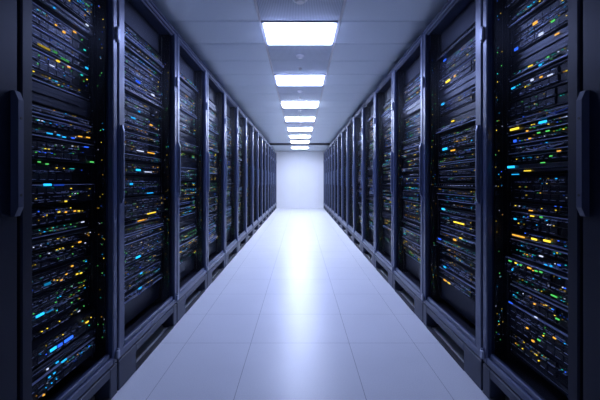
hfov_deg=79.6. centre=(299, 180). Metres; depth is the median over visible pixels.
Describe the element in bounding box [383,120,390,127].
server
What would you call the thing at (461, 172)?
server
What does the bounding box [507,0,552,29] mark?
switch
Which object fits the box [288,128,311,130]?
diffuser
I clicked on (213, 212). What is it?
cable tray
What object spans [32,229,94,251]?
server
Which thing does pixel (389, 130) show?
server
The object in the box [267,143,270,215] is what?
tall cabinet
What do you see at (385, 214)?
filler panel
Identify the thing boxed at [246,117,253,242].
tall cabinet
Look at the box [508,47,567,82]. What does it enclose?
switch
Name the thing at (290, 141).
ceiling light
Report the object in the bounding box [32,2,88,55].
server
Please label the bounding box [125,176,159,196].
array
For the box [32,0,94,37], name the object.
filler panel
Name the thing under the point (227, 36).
ceiling
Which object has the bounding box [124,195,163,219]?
array
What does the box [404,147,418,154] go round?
server
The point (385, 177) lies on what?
array
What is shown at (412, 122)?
array
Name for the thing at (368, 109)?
tall cabinet
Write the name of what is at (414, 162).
server
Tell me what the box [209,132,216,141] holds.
array
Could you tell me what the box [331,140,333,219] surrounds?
tall cabinet
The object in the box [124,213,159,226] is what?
panel
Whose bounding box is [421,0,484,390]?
tall cabinet
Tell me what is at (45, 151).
server
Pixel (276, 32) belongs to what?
ceiling light
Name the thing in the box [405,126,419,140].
array
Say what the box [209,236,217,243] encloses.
server
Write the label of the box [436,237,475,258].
switch
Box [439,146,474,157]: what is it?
server
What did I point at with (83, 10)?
array
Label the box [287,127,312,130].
ceiling light
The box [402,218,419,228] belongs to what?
cable tray
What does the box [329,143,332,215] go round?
tall cabinet
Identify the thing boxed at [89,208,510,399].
floor
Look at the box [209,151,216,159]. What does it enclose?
server
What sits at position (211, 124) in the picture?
array
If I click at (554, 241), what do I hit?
switch
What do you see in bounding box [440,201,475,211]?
server
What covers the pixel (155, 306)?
tall cabinet
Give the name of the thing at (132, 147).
server
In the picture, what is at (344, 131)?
tall cabinet
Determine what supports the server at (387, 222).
on the server at (386, 227)
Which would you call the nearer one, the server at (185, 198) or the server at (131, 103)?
the server at (131, 103)
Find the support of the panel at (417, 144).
on the server at (413, 150)
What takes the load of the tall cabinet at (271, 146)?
on the floor
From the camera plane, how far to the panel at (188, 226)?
3.35 m
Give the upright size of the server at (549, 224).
0.080 m
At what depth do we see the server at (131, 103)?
2.36 m
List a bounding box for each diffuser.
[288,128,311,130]
[290,136,309,137]
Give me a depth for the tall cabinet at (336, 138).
9.96 m
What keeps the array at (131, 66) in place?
on the server at (129, 76)
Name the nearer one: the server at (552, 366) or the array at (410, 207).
the server at (552, 366)
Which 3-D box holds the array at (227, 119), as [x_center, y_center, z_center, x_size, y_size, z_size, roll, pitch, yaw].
[-1.319,-0.859,5.042,0.561,0.124,0.715,0,0,0]
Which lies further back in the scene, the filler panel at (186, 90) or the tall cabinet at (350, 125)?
the tall cabinet at (350, 125)
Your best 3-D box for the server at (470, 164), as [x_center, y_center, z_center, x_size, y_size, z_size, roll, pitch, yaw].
[1.308,-0.103,2.333,0.560,0.037,0.715,0,0,0]
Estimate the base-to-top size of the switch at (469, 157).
0.036 m
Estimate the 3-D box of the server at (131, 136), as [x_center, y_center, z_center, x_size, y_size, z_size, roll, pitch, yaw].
[-1.320,-0.280,2.333,0.560,0.036,0.715,0,0,0]
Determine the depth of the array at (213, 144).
4.27 m
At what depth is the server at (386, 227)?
4.28 m
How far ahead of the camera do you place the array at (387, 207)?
4.30 m
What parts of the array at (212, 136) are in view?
patch panel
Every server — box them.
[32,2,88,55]
[32,47,88,91]
[32,115,91,136]
[32,138,94,163]
[32,161,88,181]
[32,184,94,205]
[32,202,88,226]
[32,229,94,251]
[32,300,88,340]
[32,309,94,368]
[32,336,94,399]
[124,24,161,61]
[124,69,161,97]
[124,93,160,121]
[124,108,160,133]
[124,123,160,139]
[124,225,163,242]
[125,131,159,145]
[125,139,159,157]
[125,153,160,163]
[180,91,194,105]
[180,121,195,136]
[180,196,194,201]
[180,200,194,206]
[180,205,194,211]
[180,236,197,254]
[180,249,195,263]
[181,152,194,158]
[181,182,195,186]
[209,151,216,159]
[209,196,217,204]
[209,203,216,211]
[209,214,216,223]
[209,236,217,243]
[210,159,215,166]
[210,175,215,180]
[226,137,230,145]
[226,150,230,157]
[382,100,390,109]
[382,111,390,123]
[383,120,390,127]
[383,128,390,134]
[383,225,390,231]
[384,218,390,226]
[402,135,419,145]
[402,151,418,158]
[402,167,418,172]
[402,191,419,201]
[402,227,419,243]
[402,236,419,254]
[403,245,419,258]
[404,79,419,100]
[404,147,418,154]
[404,157,418,167]
[438,161,474,169]
[438,207,475,218]
[439,55,475,91]
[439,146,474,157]
[439,168,474,175]
[439,266,475,300]
[440,86,475,115]
[440,101,475,127]
[440,176,474,181]
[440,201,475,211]
[440,213,475,233]
[440,225,475,240]
[440,231,475,248]
[505,0,525,11]
[505,161,567,172]
[505,255,567,298]
[508,81,567,118]
[510,202,567,215]
[510,238,567,261]
[510,282,567,329]
[510,328,567,386]
[511,59,567,100]
[511,150,567,163]
[511,211,567,238]
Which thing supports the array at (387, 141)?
on the filler panel
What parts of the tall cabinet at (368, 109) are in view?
blanking panel, blanking panel, handle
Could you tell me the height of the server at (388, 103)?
0.038 m
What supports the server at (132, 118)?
on the server at (129, 128)
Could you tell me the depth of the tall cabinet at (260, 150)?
9.05 m
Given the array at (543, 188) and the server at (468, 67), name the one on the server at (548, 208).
the array at (543, 188)
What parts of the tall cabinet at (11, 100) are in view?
handle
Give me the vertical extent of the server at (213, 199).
0.080 m
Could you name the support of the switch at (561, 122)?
on the panel at (551, 146)
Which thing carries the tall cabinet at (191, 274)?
on the floor
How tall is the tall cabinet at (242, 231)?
2.252 m
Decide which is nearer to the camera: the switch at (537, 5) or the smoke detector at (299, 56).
the switch at (537, 5)
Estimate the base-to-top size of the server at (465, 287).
0.080 m
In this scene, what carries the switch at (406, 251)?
in the tall cabinet at (408, 273)
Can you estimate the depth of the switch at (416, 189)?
3.32 m
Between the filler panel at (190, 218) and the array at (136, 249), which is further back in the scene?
the filler panel at (190, 218)
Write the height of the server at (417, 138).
0.036 m
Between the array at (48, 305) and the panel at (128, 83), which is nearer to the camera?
the array at (48, 305)
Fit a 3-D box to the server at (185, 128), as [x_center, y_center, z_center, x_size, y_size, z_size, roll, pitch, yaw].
[-1.308,-0.480,3.236,0.560,0.080,0.715,0,0,0]
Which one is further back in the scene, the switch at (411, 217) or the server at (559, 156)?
the switch at (411, 217)
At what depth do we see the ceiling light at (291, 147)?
13.28 m
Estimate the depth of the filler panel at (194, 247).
3.31 m
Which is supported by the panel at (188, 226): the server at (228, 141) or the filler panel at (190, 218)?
the filler panel at (190, 218)
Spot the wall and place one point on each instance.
(299, 174)
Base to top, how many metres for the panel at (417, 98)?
0.036 m
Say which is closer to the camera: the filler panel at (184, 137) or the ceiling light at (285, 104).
the filler panel at (184, 137)
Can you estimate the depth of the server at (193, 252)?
3.32 m
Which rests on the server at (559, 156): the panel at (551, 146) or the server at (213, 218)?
the panel at (551, 146)
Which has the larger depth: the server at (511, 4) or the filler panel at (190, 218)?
the filler panel at (190, 218)
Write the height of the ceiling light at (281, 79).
0.044 m
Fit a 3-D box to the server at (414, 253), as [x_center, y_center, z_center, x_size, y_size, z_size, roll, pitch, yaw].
[1.302,0.654,3.236,0.560,0.036,0.715,0,0,0]
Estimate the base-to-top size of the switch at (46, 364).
0.036 m
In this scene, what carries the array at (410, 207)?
on the switch at (411, 217)
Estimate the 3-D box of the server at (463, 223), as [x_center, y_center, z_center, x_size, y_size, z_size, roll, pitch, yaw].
[1.320,0.276,2.333,0.560,0.080,0.715,0,0,0]
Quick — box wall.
[276,151,323,207]
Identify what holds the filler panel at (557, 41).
on the switch at (559, 56)
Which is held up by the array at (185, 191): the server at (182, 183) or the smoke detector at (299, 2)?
the server at (182, 183)
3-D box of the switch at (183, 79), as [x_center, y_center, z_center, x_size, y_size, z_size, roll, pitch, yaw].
[-1.290,-0.903,3.236,0.560,0.036,0.715,0,0,0]
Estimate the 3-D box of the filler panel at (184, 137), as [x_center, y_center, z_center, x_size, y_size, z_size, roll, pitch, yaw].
[-1.314,-0.392,3.236,0.560,0.080,0.715,0,0,0]
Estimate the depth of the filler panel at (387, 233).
4.31 m
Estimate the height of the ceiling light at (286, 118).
0.044 m
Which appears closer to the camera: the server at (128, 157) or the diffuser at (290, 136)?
the server at (128, 157)
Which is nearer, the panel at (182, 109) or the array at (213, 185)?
the panel at (182, 109)
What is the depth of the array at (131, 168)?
2.39 m
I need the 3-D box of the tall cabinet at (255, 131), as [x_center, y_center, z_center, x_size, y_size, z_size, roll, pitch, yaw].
[-1.467,-0.024,7.752,1.065,2.252,0.893,0,0,0]
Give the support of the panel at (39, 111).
on the server at (39, 122)
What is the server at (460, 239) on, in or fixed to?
on the switch at (460, 247)
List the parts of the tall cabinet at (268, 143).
door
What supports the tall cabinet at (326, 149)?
on the floor
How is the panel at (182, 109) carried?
on the array at (184, 118)
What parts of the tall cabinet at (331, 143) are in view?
door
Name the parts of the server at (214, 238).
patch panel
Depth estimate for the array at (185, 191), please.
3.31 m
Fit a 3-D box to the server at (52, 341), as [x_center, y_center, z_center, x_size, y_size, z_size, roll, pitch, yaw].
[-1.290,0.676,1.551,0.560,0.080,0.472,0,0,0]
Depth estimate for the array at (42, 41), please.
1.56 m
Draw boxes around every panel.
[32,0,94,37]
[32,81,92,118]
[32,104,92,127]
[124,30,163,67]
[124,78,161,103]
[124,85,163,109]
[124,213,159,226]
[180,81,195,100]
[180,105,196,118]
[180,132,195,144]
[180,214,194,226]
[180,222,194,232]
[180,245,195,257]
[181,157,195,167]
[209,100,217,112]
[209,112,217,123]
[382,211,390,219]
[384,228,390,238]
[402,99,419,118]
[403,95,419,109]
[403,141,419,149]
[405,223,419,232]
[436,114,475,133]
[438,70,475,103]
[507,104,567,127]
[508,139,567,154]
[510,0,535,19]
[511,26,567,73]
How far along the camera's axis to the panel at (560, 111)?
1.54 m
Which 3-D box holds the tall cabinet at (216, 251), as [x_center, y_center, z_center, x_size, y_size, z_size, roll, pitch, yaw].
[-1.467,-0.024,4.139,1.065,2.252,0.893,0,0,0]
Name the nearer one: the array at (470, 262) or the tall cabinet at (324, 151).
the array at (470, 262)
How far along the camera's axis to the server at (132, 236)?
2.32 m
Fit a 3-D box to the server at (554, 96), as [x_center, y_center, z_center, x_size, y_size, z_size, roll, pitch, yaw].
[1.308,-0.347,1.551,0.560,0.080,0.472,0,0,0]
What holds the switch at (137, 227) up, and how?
on the server at (132, 236)
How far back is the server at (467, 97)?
2.37 m
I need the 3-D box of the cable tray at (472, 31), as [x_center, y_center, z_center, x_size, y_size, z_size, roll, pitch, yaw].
[1.301,-0.903,2.333,0.574,0.036,0.715,0,0,0]
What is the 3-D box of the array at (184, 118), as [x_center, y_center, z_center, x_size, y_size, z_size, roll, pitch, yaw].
[-1.319,-0.570,3.236,0.561,0.080,0.715,0,0,0]
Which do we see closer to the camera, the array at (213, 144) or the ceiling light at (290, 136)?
the array at (213, 144)
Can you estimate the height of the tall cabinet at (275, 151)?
2.252 m
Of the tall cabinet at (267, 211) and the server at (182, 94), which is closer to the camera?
the server at (182, 94)
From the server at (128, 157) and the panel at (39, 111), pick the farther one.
the server at (128, 157)
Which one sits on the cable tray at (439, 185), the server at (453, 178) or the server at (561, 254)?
the server at (453, 178)
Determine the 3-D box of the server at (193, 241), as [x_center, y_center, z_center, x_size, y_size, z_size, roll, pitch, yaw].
[-1.290,0.588,3.236,0.560,0.080,0.715,0,0,0]
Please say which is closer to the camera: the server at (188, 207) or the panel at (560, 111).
the panel at (560, 111)
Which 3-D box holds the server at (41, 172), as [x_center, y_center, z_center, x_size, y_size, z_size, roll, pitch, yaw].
[-1.320,-0.037,1.551,0.560,0.083,0.472,0,0,0]
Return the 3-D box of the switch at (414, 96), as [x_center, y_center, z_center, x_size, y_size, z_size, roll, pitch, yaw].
[1.314,-0.770,3.236,0.560,0.036,0.715,0,0,0]
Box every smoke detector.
[293,0,306,4]
[296,54,303,58]
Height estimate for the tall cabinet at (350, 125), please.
2.252 m
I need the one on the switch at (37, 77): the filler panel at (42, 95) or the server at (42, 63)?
the server at (42, 63)
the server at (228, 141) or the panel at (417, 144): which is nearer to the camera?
the panel at (417, 144)
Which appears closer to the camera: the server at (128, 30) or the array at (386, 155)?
the server at (128, 30)
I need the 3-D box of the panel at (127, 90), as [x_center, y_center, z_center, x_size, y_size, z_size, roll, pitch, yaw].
[-1.295,-0.547,2.333,0.574,0.036,0.715,0,0,0]
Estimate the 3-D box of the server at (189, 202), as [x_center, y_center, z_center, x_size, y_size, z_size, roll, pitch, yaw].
[-1.320,0.209,3.236,0.560,0.036,0.715,0,0,0]
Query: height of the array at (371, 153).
0.124 m
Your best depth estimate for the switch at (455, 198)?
2.36 m
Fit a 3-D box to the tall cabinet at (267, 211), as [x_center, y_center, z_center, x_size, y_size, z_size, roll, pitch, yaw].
[-1.467,-0.024,10.460,1.065,2.252,0.893,0,0,0]
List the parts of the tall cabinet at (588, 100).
handle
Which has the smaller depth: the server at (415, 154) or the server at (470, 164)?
the server at (470, 164)
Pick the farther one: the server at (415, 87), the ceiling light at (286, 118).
the ceiling light at (286, 118)
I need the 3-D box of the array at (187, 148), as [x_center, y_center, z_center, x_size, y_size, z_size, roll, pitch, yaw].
[-1.290,-0.302,3.236,0.561,0.080,0.715,0,0,0]
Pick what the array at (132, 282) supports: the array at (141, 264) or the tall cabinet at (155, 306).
the array at (141, 264)
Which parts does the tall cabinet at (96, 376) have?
mounting rail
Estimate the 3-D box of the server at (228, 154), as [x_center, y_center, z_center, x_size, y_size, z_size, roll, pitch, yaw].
[-1.302,-0.392,5.042,0.560,0.080,0.715,0,0,0]
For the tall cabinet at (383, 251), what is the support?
on the floor
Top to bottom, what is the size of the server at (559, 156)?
0.038 m
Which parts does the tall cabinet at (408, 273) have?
mounting rail, blanking panel, blanking panel, handle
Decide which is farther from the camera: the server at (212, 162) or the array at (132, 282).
the server at (212, 162)
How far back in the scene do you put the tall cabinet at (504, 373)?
1.83 m
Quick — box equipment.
[247,134,352,216]
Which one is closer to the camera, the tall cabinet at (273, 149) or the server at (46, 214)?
the server at (46, 214)
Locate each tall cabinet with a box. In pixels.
[0,0,23,399]
[17,0,119,399]
[115,0,178,390]
[175,33,207,322]
[206,69,225,287]
[225,91,238,266]
[237,106,246,251]
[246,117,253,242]
[253,125,258,234]
[258,131,262,228]
[262,136,265,223]
[266,140,268,219]
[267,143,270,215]
[271,146,272,213]
[273,149,274,211]
[275,151,276,208]
[323,151,324,208]
[325,149,326,211]
[327,146,328,213]
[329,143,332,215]
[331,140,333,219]
[334,136,337,223]
[337,131,341,228]
[341,125,346,234]
[346,117,353,242]
[353,106,362,251]
[361,91,374,266]
[374,69,393,287]
[392,33,424,322]
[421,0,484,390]
[480,0,582,399]
[576,0,599,399]
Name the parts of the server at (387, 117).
patch panel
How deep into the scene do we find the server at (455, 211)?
2.35 m
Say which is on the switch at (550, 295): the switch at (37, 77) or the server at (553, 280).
the server at (553, 280)
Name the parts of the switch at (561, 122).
network switch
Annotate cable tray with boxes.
[209,211,217,216]
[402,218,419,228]
[403,172,418,176]
[436,183,474,188]
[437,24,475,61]
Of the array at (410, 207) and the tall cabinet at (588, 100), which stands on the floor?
the tall cabinet at (588, 100)
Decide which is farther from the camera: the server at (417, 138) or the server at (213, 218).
the server at (213, 218)
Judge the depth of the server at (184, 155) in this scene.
3.36 m
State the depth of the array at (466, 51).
2.36 m
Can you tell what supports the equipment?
in the tall cabinet at (249, 125)
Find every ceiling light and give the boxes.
[262,21,337,44]
[274,74,324,85]
[281,101,318,107]
[285,117,314,120]
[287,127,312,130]
[289,135,310,137]
[290,141,309,142]
[291,147,308,148]
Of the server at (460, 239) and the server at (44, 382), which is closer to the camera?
the server at (44, 382)
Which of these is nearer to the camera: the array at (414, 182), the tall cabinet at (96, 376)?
the tall cabinet at (96, 376)
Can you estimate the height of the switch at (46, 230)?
0.036 m
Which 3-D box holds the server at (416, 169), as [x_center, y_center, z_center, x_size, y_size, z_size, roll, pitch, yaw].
[1.290,-0.102,3.236,0.560,0.036,0.715,0,0,0]
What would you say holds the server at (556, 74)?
on the server at (554, 96)
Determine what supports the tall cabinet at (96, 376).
on the floor
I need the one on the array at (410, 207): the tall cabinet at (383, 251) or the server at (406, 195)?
the server at (406, 195)
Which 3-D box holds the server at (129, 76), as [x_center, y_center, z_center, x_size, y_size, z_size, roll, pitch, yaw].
[-1.302,-0.636,2.333,0.560,0.036,0.715,0,0,0]
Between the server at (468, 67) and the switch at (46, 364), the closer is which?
the switch at (46, 364)
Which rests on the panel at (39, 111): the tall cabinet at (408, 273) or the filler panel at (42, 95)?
the filler panel at (42, 95)
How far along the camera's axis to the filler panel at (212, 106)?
4.28 m
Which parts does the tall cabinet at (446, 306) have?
mounting rail, blanking panel, blanking panel, handle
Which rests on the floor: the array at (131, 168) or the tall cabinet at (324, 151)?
the tall cabinet at (324, 151)
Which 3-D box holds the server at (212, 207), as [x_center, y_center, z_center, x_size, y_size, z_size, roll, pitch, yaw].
[-1.308,0.321,4.138,0.560,0.080,0.715,0,0,0]
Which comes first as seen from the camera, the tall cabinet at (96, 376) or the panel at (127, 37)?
the tall cabinet at (96, 376)
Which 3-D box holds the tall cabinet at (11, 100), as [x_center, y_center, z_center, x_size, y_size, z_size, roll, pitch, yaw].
[-1.461,-0.024,0.912,1.077,2.252,0.610,0,0,0]
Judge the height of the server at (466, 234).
0.036 m
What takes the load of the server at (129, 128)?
on the server at (131, 136)
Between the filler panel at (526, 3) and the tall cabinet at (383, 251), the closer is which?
the filler panel at (526, 3)
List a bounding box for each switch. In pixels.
[32,70,89,100]
[32,126,94,145]
[32,220,88,238]
[32,327,94,380]
[124,39,161,79]
[124,219,163,235]
[180,73,197,91]
[180,209,194,216]
[403,187,418,191]
[403,214,419,222]
[404,91,419,104]
[405,250,419,262]
[436,189,474,196]
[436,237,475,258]
[438,153,474,163]
[438,195,475,203]
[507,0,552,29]
[507,115,567,145]
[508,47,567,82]
[511,229,567,249]
[511,247,567,272]
[511,274,567,307]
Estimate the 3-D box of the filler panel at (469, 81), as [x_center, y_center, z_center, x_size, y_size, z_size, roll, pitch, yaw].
[1.308,-0.614,2.333,0.560,0.080,0.715,0,0,0]
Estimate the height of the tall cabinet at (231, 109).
2.252 m
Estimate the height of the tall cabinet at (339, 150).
2.252 m
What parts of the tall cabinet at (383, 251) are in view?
blanking panel, blanking panel, handle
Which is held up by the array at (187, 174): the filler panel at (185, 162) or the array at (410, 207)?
the filler panel at (185, 162)
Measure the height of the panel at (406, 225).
0.036 m
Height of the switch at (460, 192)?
0.037 m
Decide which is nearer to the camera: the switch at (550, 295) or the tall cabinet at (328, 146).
the switch at (550, 295)
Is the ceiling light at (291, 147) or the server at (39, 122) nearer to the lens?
the server at (39, 122)
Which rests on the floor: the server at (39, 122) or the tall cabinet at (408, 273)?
the tall cabinet at (408, 273)
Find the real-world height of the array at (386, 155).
0.080 m
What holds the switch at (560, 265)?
on the server at (553, 280)
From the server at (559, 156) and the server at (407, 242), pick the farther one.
the server at (407, 242)
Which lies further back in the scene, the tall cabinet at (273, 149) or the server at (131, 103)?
the tall cabinet at (273, 149)
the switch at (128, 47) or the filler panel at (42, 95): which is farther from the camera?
the switch at (128, 47)
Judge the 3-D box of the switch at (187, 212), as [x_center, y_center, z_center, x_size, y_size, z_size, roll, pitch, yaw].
[-1.005,0.298,3.194,0.152,0.035,0.699,0,0,0]
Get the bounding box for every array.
[32,24,88,73]
[32,238,88,272]
[32,255,89,296]
[32,273,88,330]
[52,0,94,29]
[124,55,160,91]
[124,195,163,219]
[124,231,163,266]
[124,249,161,279]
[124,260,160,294]
[125,161,159,175]
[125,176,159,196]
[180,96,194,113]
[180,111,194,127]
[180,141,197,154]
[180,187,196,196]
[180,227,196,243]
[181,167,196,181]
[209,120,216,130]
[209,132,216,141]
[209,139,217,148]
[209,182,216,192]
[226,116,229,126]
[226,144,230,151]
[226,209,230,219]
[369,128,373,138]
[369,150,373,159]
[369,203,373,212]
[383,175,389,180]
[383,204,390,211]
[384,136,390,148]
[384,151,390,159]
[402,177,418,186]
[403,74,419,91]
[403,200,419,217]
[405,111,419,131]
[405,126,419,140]
[440,33,475,79]
[440,123,475,151]
[440,243,475,271]
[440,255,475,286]
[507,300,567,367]
[511,0,567,55]
[511,173,567,204]
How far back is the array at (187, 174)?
3.31 m
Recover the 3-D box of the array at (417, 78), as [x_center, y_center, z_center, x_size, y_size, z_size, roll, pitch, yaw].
[1.308,-0.903,3.236,0.561,0.036,0.715,0,0,0]
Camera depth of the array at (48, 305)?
1.56 m
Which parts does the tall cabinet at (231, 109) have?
handle, blanking panel, blanking panel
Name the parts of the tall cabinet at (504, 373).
mounting rail, filler panel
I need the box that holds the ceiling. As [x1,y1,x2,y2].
[151,0,448,150]
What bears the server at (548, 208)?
on the server at (549, 224)
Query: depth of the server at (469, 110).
2.36 m
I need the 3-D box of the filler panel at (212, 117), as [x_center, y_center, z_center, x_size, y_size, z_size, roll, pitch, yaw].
[-1.302,-0.748,4.138,0.560,0.080,0.715,0,0,0]
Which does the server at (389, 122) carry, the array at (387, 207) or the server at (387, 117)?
the server at (387, 117)
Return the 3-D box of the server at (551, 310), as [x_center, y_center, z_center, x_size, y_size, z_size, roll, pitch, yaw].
[1.314,0.543,1.551,0.560,0.080,0.472,0,0,0]
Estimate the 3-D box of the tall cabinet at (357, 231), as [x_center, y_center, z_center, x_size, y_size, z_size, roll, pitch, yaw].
[1.467,-0.024,5.946,1.065,2.252,0.893,0,0,0]
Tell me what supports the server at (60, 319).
on the server at (52, 341)
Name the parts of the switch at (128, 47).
network switch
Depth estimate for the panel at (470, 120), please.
2.34 m
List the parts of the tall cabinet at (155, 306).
handle, blanking panel, blanking panel, patch panel, mounting rail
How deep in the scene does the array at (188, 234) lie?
3.31 m
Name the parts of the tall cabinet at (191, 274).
handle, blanking panel, blanking panel, mounting rail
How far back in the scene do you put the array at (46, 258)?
1.56 m
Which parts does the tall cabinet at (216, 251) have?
handle, blanking panel, blanking panel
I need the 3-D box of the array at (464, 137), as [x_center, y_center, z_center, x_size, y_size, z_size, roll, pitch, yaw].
[1.319,-0.280,2.333,0.561,0.124,0.715,0,0,0]
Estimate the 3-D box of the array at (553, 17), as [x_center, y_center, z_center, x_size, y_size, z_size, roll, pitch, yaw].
[1.319,-0.681,1.551,0.561,0.124,0.472,0,0,0]
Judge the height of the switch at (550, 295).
0.036 m
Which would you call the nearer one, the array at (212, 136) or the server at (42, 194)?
the server at (42, 194)
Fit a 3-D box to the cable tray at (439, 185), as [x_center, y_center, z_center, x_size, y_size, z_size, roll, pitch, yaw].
[1.295,0.031,2.333,0.574,0.036,0.715,0,0,0]
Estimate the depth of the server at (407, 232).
3.28 m
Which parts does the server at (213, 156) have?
patch panel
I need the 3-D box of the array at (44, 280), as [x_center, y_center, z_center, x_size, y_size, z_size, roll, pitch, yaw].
[-1.313,0.409,1.551,0.561,0.080,0.472,0,0,0]
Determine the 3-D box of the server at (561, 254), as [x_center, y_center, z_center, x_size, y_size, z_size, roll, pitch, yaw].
[1.314,0.298,1.551,0.560,0.036,0.472,0,0,0]
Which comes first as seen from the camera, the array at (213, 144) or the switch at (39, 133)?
the switch at (39, 133)
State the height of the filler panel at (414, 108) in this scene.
0.080 m
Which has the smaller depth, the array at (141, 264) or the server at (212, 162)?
the array at (141, 264)
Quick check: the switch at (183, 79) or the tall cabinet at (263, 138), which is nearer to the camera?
the switch at (183, 79)
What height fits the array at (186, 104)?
0.080 m
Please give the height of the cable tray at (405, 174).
0.036 m
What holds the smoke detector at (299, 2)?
attached to the ceiling
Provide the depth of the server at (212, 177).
4.34 m
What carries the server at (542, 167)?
on the array at (543, 188)

